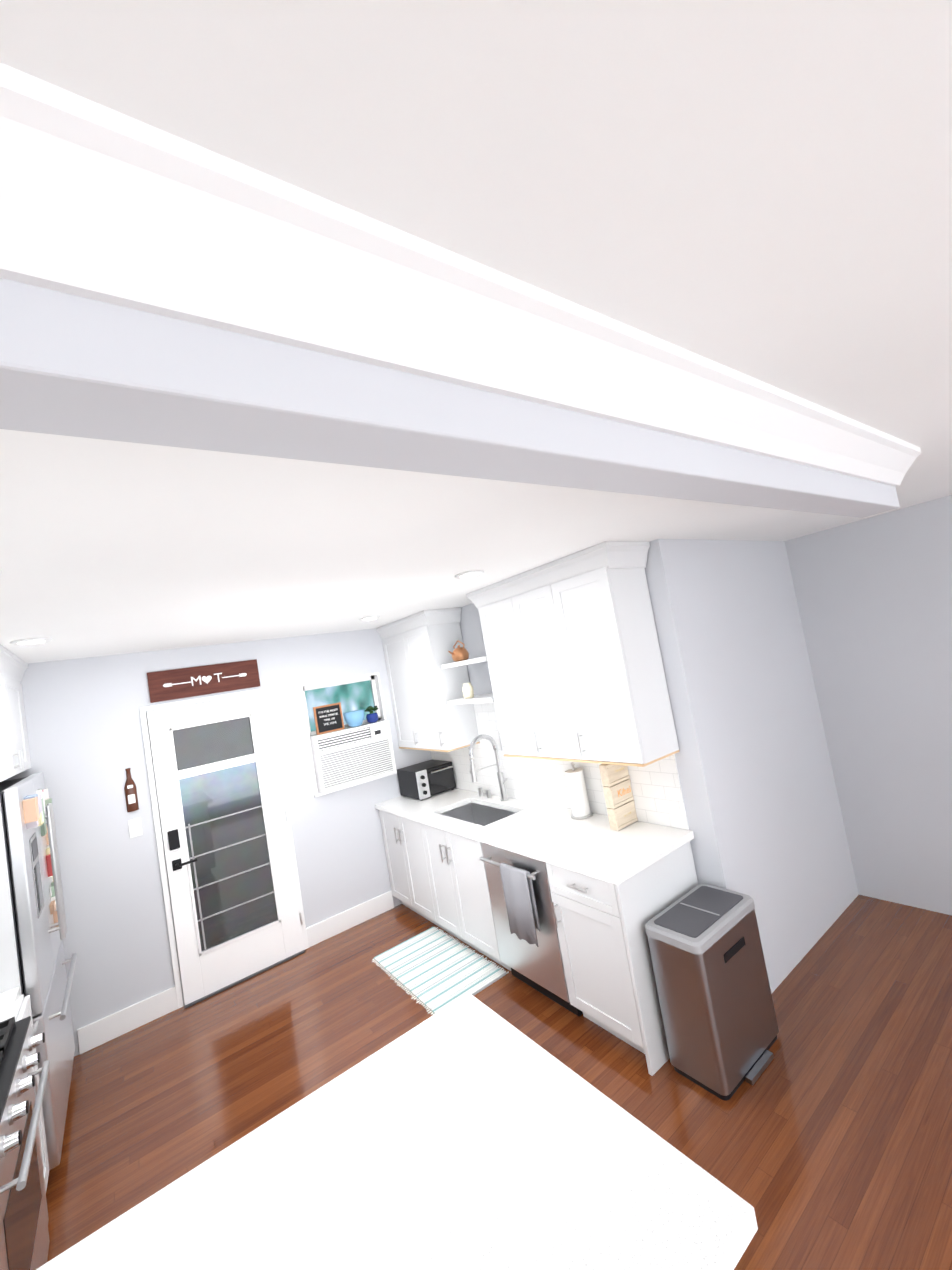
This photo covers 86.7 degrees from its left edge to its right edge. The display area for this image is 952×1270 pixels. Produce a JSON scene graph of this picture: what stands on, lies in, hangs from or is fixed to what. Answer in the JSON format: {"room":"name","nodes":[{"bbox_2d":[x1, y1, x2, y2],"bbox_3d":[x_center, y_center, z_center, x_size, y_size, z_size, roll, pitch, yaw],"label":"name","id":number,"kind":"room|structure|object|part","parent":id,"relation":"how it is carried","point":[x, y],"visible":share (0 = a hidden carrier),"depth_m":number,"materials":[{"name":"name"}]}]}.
{"room":"kitchen","nodes":[
{"label":"kitchen","id":0,"kind":"room"},
{"bbox_2d":[2,628,431,1055],"bbox_3d":[-1.863,1.304,3.916,3.710,2.480,0.120,-7,-4,-36],"label":"wall","id":1,"kind":"structure","parent":0,"point":[85,734],"depth_m":3.49,"materials":[{"name":"grey paint"}]},
{"bbox_2d":[77,986,177,1053],"bbox_3d":[-2.274,2.522,3.317,0.540,0.150,0.016,-7,-4,-36],"label":"baseboard","id":2,"kind":"structure","parent":1,"relation":"attached to","point":[97,1033],"depth_m":3.30,"materials":[{"name":"white"}]},
{"bbox_2d":[124,768,138,811],"bbox_3d":[-2.390,1.071,3.490,0.068,0.295,0.026,-7,-4,-36],"label":"bottle opener","id":3,"kind":"object","parent":1,"relation":"attached to","point":[130,789],"visible":1,"depth_m":3.48,"materials":[{"name":"brown wood"}]},
{"bbox_2d":[128,818,142,837],"bbox_3d":[-2.351,1.330,3.481,0.072,0.120,0.009,-7,-4,-36],"label":"switch plate","id":4,"kind":"object","parent":1,"relation":"attached to","point":[135,828],"visible":1,"depth_m":3.48,"materials":[{"name":"white plastic"}]},
{"bbox_2d":[147,659,259,702],"bbox_3d":[-2.061,0.344,3.860,0.750,0.220,0.022,-7,-4,-36],"label":"sign","id":5,"kind":"object","parent":1,"relation":"attached to","point":[166,685],"visible":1,"depth_m":3.83,"materials":[{"name":"brown wood"}]},
{"bbox_2d":[191,673,221,685],"bbox_3d":[-2.053,0.338,3.852,0.213,0.068,0.002,-7,-4,-36],"label":"letters","id":6,"kind":"object","parent":5,"relation":"attached to","point":[199,677],"visible":1,"depth_m":3.82,"materials":[{"name":"white paint"}]},
{"bbox_2d":[202,676,211,683],"bbox_3d":[-2.054,0.344,3.851,0.070,0.063,0.002,-7,-4,-36],"label":"heart","id":7,"kind":"object","parent":5,"relation":"attached to","point":[207,679],"visible":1,"depth_m":3.85,"materials":[{"name":"white paint"}]},
{"bbox_2d":[139,687,308,1008],"bbox_3d":[-1.839,1.491,3.762,0.900,2.085,0.097,-7,-4,-36],"label":"exterior door","id":8,"kind":"structure","parent":1,"relation":"in","point":[219,855],"depth_m":3.75,"materials":[{"name":"white paint"},{"name":"glass"},{"name":"black metal"}]},
{"bbox_3d":[-2.075,1.510,3.567,0.152,0.275,0.059,-7,-4,-36],"label":"handle","id":9,"kind":"part","parent":8,"relation":"part of","materials":[{"name":"black plastic"}]},
{"bbox_2d":[300,672,396,796],"bbox_3d":[-1.145,0.854,4.491,0.770,0.945,0.150,-7,-4,-36],"label":"window","id":10,"kind":"structure","parent":1,"relation":"in","point":[357,692],"depth_m":4.54,"materials":[{"name":"white"}]},
{"bbox_2d":[310,720,396,793],"bbox_3d":[-1.141,1.069,4.523,0.682,0.472,0.400,-7,-4,-36],"label":"air conditioner unit","id":11,"kind":"object","parent":10,"relation":"in","point":[346,757],"visible":1,"depth_m":4.35,"materials":[{"name":"white plastic"}]},
{"bbox_2d":[313,702,344,734],"bbox_3d":[-1.267,0.718,4.346,0.240,0.235,0.024,-7,-4,-36],"label":"sign","id":12,"kind":"object","parent":11,"relation":"on","point":[328,718],"visible":1,"depth_m":4.33,"materials":[{"name":"brown wood"}]},
{"bbox_2d":[343,709,363,726],"bbox_3d":[-1.074,0.743,4.469,0.190,0.134,0.190,-7,-4,-36],"label":"bowl","id":13,"kind":"object","parent":11,"relation":"on","point":[354,718],"visible":0.92,"depth_m":4.40,"materials":[{"name":"blue ceramic"}]},
{"bbox_2d":[365,706,377,722],"bbox_3d":[-0.939,0.717,4.564,0.124,0.151,0.119,-7,-4,-36],"label":"potted plant","id":14,"kind":"object","parent":11,"relation":"on","point":[371,717],"visible":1,"depth_m":4.53,"materials":[{"name":"blue"}]},
{"bbox_2d":[306,891,393,946],"bbox_3d":[-1.040,2.366,4.224,0.760,0.150,0.016,-7,-4,-36],"label":"baseboard","id":15,"kind":"structure","parent":1,"relation":"attached to","point":[323,930],"depth_m":4.20,"materials":[{"name":"white wood"}]},
{"bbox_2d":[0,278,899,517],"bbox_3d":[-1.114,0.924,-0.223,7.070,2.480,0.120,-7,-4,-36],"label":"ceiling beam","id":16,"kind":"structure","parent":0,"point":[75,366],"depth_m":0.61,"materials":[{"name":"grey paint"}]},
{"bbox_2d":[0,63,920,486],"bbox_3d":[-1.252,-0.258,-0.236,7.070,0.110,0.090,-7,-4,-36],"label":"crown molding","id":17,"kind":"structure","parent":16,"relation":"attached to","point":[102,203],"depth_m":0.55,"materials":[{"name":"white wood"}]},
{"bbox_2d":[0,0,951,663],"bbox_3d":[0.170,-0.566,0.263,10.000,0.080,8.890,-7,-4,-36],"label":"ceiling","id":18,"kind":"structure","parent":0,"point":[760,190],"depth_m":0.63,"materials":[{"name":"paint"}]},
{"bbox_2d":[10,638,52,644],"bbox_3d":[-2.251,0.034,2.555,0.164,0.012,0.164,-7,-4,-36],"label":"recessed light","id":19,"kind":"object","parent":18,"relation":"in","point":[28,641],"visible":1,"depth_m":2.53,"materials":[{"name":"white plastic"}]},
{"bbox_2d":[359,616,379,620],"bbox_3d":[-0.820,-0.129,3.890,0.164,0.012,0.164,-7,-4,-36],"label":"recessed light","id":20,"kind":"object","parent":18,"relation":"in","point":[368,618],"visible":1,"depth_m":3.85,"materials":[{"name":"white plastic"}]},
{"bbox_2d":[455,570,483,578],"bbox_3d":[-0.036,-0.331,2.772,0.164,0.012,0.164,-7,-4,-36],"label":"recessed light","id":21,"kind":"object","parent":18,"relation":"in","point":[469,574],"visible":1,"depth_m":2.74,"materials":[{"name":"white plastic"}]},
{"bbox_2d":[46,895,951,1269],"bbox_3d":[0.598,1.943,0.110,10.000,0.060,8.890,-7,-4,-36],"label":"floor","id":22,"kind":"structure","parent":0,"point":[824,1143],"depth_m":2.39,"materials":[{"name":"brown wood"}]},
{"bbox_2d":[0,644,30,995],"bbox_3d":[-2.618,1.350,2.543,0.627,2.478,1.207,-7,-4,-36],"label":"tall cabinet","id":23,"kind":"object","parent":22,"relation":"on","point":[14,753],"visible":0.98,"depth_m":2.63,"materials":[{"name":"white wood"}]},
{"bbox_2d":[0,1016,49,1269],"bbox_3d":[-1.690,1.905,1.472,0.686,0.946,0.762,-7,-4,-36],"label":"range","id":24,"kind":"object","parent":22,"relation":"on","point":[24,1235],"visible":1,"depth_m":1.66,"materials":[{"name":"silver metal"}]},
{"bbox_2d":[13,994,48,1190],"bbox_3d":[-2.065,2.032,1.900,0.616,0.874,0.378,-7,-4,-36],"label":"base cabinet","id":25,"kind":"object","parent":22,"relation":"on","point":[23,1010],"depth_m":2.17,"materials":[{"name":"white wood"}]},
{"bbox_2d":[0,772,76,1169],"bbox_3d":[-2.515,1.691,2.567,0.677,1.775,1.020,-7,-4,-36],"label":"refrigerator","id":26,"kind":"object","parent":22,"relation":"on","point":[38,908],"visible":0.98,"depth_m":2.45,"materials":[{"name":"grey metal"}]},
{"bbox_2d":[379,810,465,923],"bbox_3d":[-0.317,1.881,4.321,0.610,0.874,0.827,-7,-4,-36],"label":"base cabinet","id":27,"kind":"object","parent":22,"relation":"on","point":[405,840],"depth_m":4.11,"materials":[{"name":"white wood"}]},
{"bbox_2d":[375,788,693,884],"bbox_3d":[0.131,1.295,3.586,0.641,0.040,2.697,-7,-4,-36],"label":"countertop","id":28,"kind":"structure","parent":27,"relation":"on","point":[595,846],"depth_m":2.96,"materials":[{"name":"white stone"}]},
{"bbox_2d":[397,759,455,799],"bbox_3d":[-0.437,1.304,4.555,0.380,0.247,0.407,-7,-4,-36],"label":"toaster oven","id":29,"kind":"object","parent":28,"relation":"on","point":[424,780],"visible":0.98,"depth_m":4.44,"materials":[{"name":"black metal"}]},
{"bbox_2d":[441,803,516,825],"bbox_3d":[0.027,1.450,3.746,0.394,0.212,0.724,-7,-4,-36],"label":"sink basin","id":30,"kind":"object","parent":28,"relation":"in","point":[482,815],"visible":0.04,"depth_m":4.04,"materials":[{"name":"silver metal"}]},
{"bbox_2d":[469,734,507,800],"bbox_3d":[0.009,1.044,3.945,0.302,0.535,0.419,-7,-4,-36],"label":"faucet","id":31,"kind":"object","parent":28,"relation":"on","point":[501,780],"visible":1,"depth_m":3.89,"materials":[{"name":"silver metal"}]},
{"bbox_2d":[565,762,592,819],"bbox_3d":[0.650,0.991,3.244,0.140,0.340,0.140,-7,-4,-36],"label":"paper towel roll","id":32,"kind":"object","parent":28,"relation":"on","point":[577,791],"visible":1,"depth_m":3.19,"materials":[{"name":"white paper"}]},
{"bbox_2d":[599,764,637,830],"bbox_3d":[0.834,0.924,2.949,0.186,0.371,0.055,-7,-4,-36],"label":"stack","id":33,"kind":"object","parent":28,"relation":"on","point":[618,795],"visible":0.98,"depth_m":2.91,"materials":[{"name":"brown wood"}]},
{"bbox_2d":[372,927,508,1014],"bbox_3d":[-0.275,2.257,3.446,0.565,0.014,0.920,-7,-4,-36],"label":"striped rug","id":34,"kind":"object","parent":22,"relation":"on","point":[434,970],"visible":0.98,"depth_m":3.38,"materials":[{"name":"white fabric"}]},
{"bbox_2d":[423,838,480,938],"bbox_3d":[0.004,1.922,3.891,0.610,0.635,0.360,-7,-4,-36],"label":"base cabinet","id":35,"kind":"object","parent":22,"relation":"on","point":[437,877],"depth_m":3.72,"materials":[{"name":"white wood"}]},
{"bbox_2d":[447,846,510,970],"bbox_3d":[0.222,1.866,3.585,0.610,0.635,0.400,-7,-4,-36],"label":"base cabinet","id":36,"kind":"object","parent":22,"relation":"on","point":[470,894],"depth_m":3.39,"materials":[{"name":"white wood"}]},
{"bbox_2d":[480,842,582,1015],"bbox_3d":[0.471,1.674,3.116,0.645,0.872,0.596,-7,-4,-36],"label":"dishwasher","id":37,"kind":"object","parent":22,"relation":"on","point":[524,923],"visible":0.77,"depth_m":2.88,"materials":[{"name":"grey metal"}]},
{"bbox_2d":[499,862,540,947],"bbox_3d":[0.251,1.537,2.885,0.047,0.408,0.241,-7,-4,-36],"label":"towel","id":38,"kind":"object","parent":37,"relation":"hanging from","point":[518,890],"depth_m":2.85,"materials":[{"name":"grey fabric"}]},
{"bbox_2d":[545,841,697,1075],"bbox_3d":[0.833,1.587,2.704,0.612,0.874,0.497,-7,-4,-36],"label":"base cabinet","id":39,"kind":"object","parent":22,"relation":"on","point":[600,924],"depth_m":2.47,"materials":[{"name":"white wood"}]},
{"bbox_2d":[645,883,778,1100],"bbox_3d":[1.124,1.625,2.368,0.516,0.661,0.311,-7,-4,-36],"label":"trash can","id":40,"kind":"object","parent":22,"relation":"on","point":[714,993],"visible":0.98,"depth_m":2.25,"materials":[{"name":"silver metal"}]},
{"bbox_3d":[-0.501,1.696,0.762,1.851,0.874,0.709,-7,-4,-36],"label":"cabinet","id":41,"kind":"object","parent":22,"relation":"on","visible":0},
{"bbox_2d":[0,986,20,1021],"bbox_3d":[-2.154,1.582,1.917,0.588,0.040,0.381,-7,-4,-36],"label":"countertop","id":42,"kind":"structure","parent":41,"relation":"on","point":[9,999],"depth_m":2.12,"materials":[{"name":"white stone"}]},
{"bbox_2d":[36,993,757,1269],"bbox_3d":[-0.514,1.231,0.738,1.898,0.040,0.930,-7,-4,-36],"label":"countertop","id":43,"kind":"structure","parent":41,"relation":"on","point":[468,1131],"depth_m":1.07,"materials":[{"name":"white stone"}]},
{"bbox_2d":[457,539,744,893],"bbox_3d":[0.419,0.907,3.790,0.120,2.480,2.820,-7,-4,-36],"label":"wall","id":44,"kind":"structure","parent":0,"point":[717,862],"depth_m":2.69,"materials":[{"name":"grey paint"}]},
{"bbox_2d":[376,621,415,748],"bbox_3d":[-0.545,0.438,4.632,0.320,1.128,0.489,-7,-4,-36],"label":"upper cabinet","id":45,"kind":"object","parent":44,"relation":"attached to","point":[391,647],"depth_m":4.60,"materials":[{"name":"white wood"}]},
{"bbox_2d":[396,607,479,751],"bbox_3d":[-0.333,0.384,4.334,0.320,1.128,0.488,-7,-4,-36],"label":"upper cabinet","id":46,"kind":"object","parent":44,"relation":"attached to","point":[426,637],"depth_m":4.16,"materials":[{"name":"white wood"}]},
{"bbox_2d":[441,656,493,704],"bbox_3d":[0.036,0.339,3.856,0.299,0.325,0.600,-7,-4,-36],"label":"open shelves","id":47,"kind":"object","parent":44,"relation":"attached to","point":[484,698],"visible":0.69,"depth_m":3.76,"materials":[{"name":"white wood"}]},
{"bbox_2d":[448,640,468,661],"bbox_3d":[-0.142,0.122,3.905,0.172,0.165,0.158,-7,-4,-36],"label":"copper kettle","id":48,"kind":"object","parent":47,"relation":"on","point":[459,653],"visible":0.98,"depth_m":3.87,"materials":[{"name":"brown metal"}]},
{"bbox_2d":[462,682,473,698],"bbox_3d":[-0.062,0.427,3.870,0.084,0.115,0.084,-7,-4,-36],"label":"jar","id":49,"kind":"object","parent":47,"relation":"on","point":[467,690],"visible":1,"depth_m":3.84,"materials":[{"name":"white ceramic"}]},
{"bbox_2d":[472,582,527,757],"bbox_3d":[0.340,0.211,3.388,0.320,1.128,0.419,-7,-4,-36],"label":"upper cabinet","id":50,"kind":"object","parent":44,"relation":"attached to","point":[513,743],"depth_m":3.36,"materials":[{"name":"white wood"}]},
{"bbox_2d":[500,568,571,760],"bbox_3d":[0.530,0.163,3.123,0.320,1.128,0.479,-7,-4,-36],"label":"upper cabinet","id":51,"kind":"object","parent":44,"relation":"attached to","point":[520,593],"depth_m":3.09,"materials":[{"name":"white wood"}]},
{"bbox_2d":[430,693,688,829],"bbox_3d":[0.311,0.839,3.817,0.008,0.825,2.668,-7,-4,-36],"label":"wall tile","id":52,"kind":"structure","parent":44,"relation":"attached to","point":[657,792],"depth_m":3.55,"materials":[{"name":"white tile"}]},
{"bbox_2d":[536,541,679,766],"bbox_3d":[0.734,0.111,2.836,0.320,1.128,0.470,-7,-4,-36],"label":"upper cabinet","id":53,"kind":"object","parent":44,"relation":"attached to","point":[574,659],"depth_m":2.68,"materials":[{"name":"white wood"}]},
{"bbox_2d":[677,539,860,993],"bbox_3d":[1.807,0.632,3.153,1.410,2.480,0.120,-7,-4,-36],"label":"wall","id":54,"kind":"structure","parent":0,"point":[809,681],"depth_m":3.05,"materials":[{"name":"grey paint"}]},
{"bbox_2d":[785,495,951,914],"bbox_3d":[4.128,0.118,1.207,0.120,2.480,6.070,-7,-4,-36],"label":"wall","id":55,"kind":"structure","parent":0,"point":[875,592],"depth_m":3.20,"materials":[{"name":"grey paint"}]}
]}

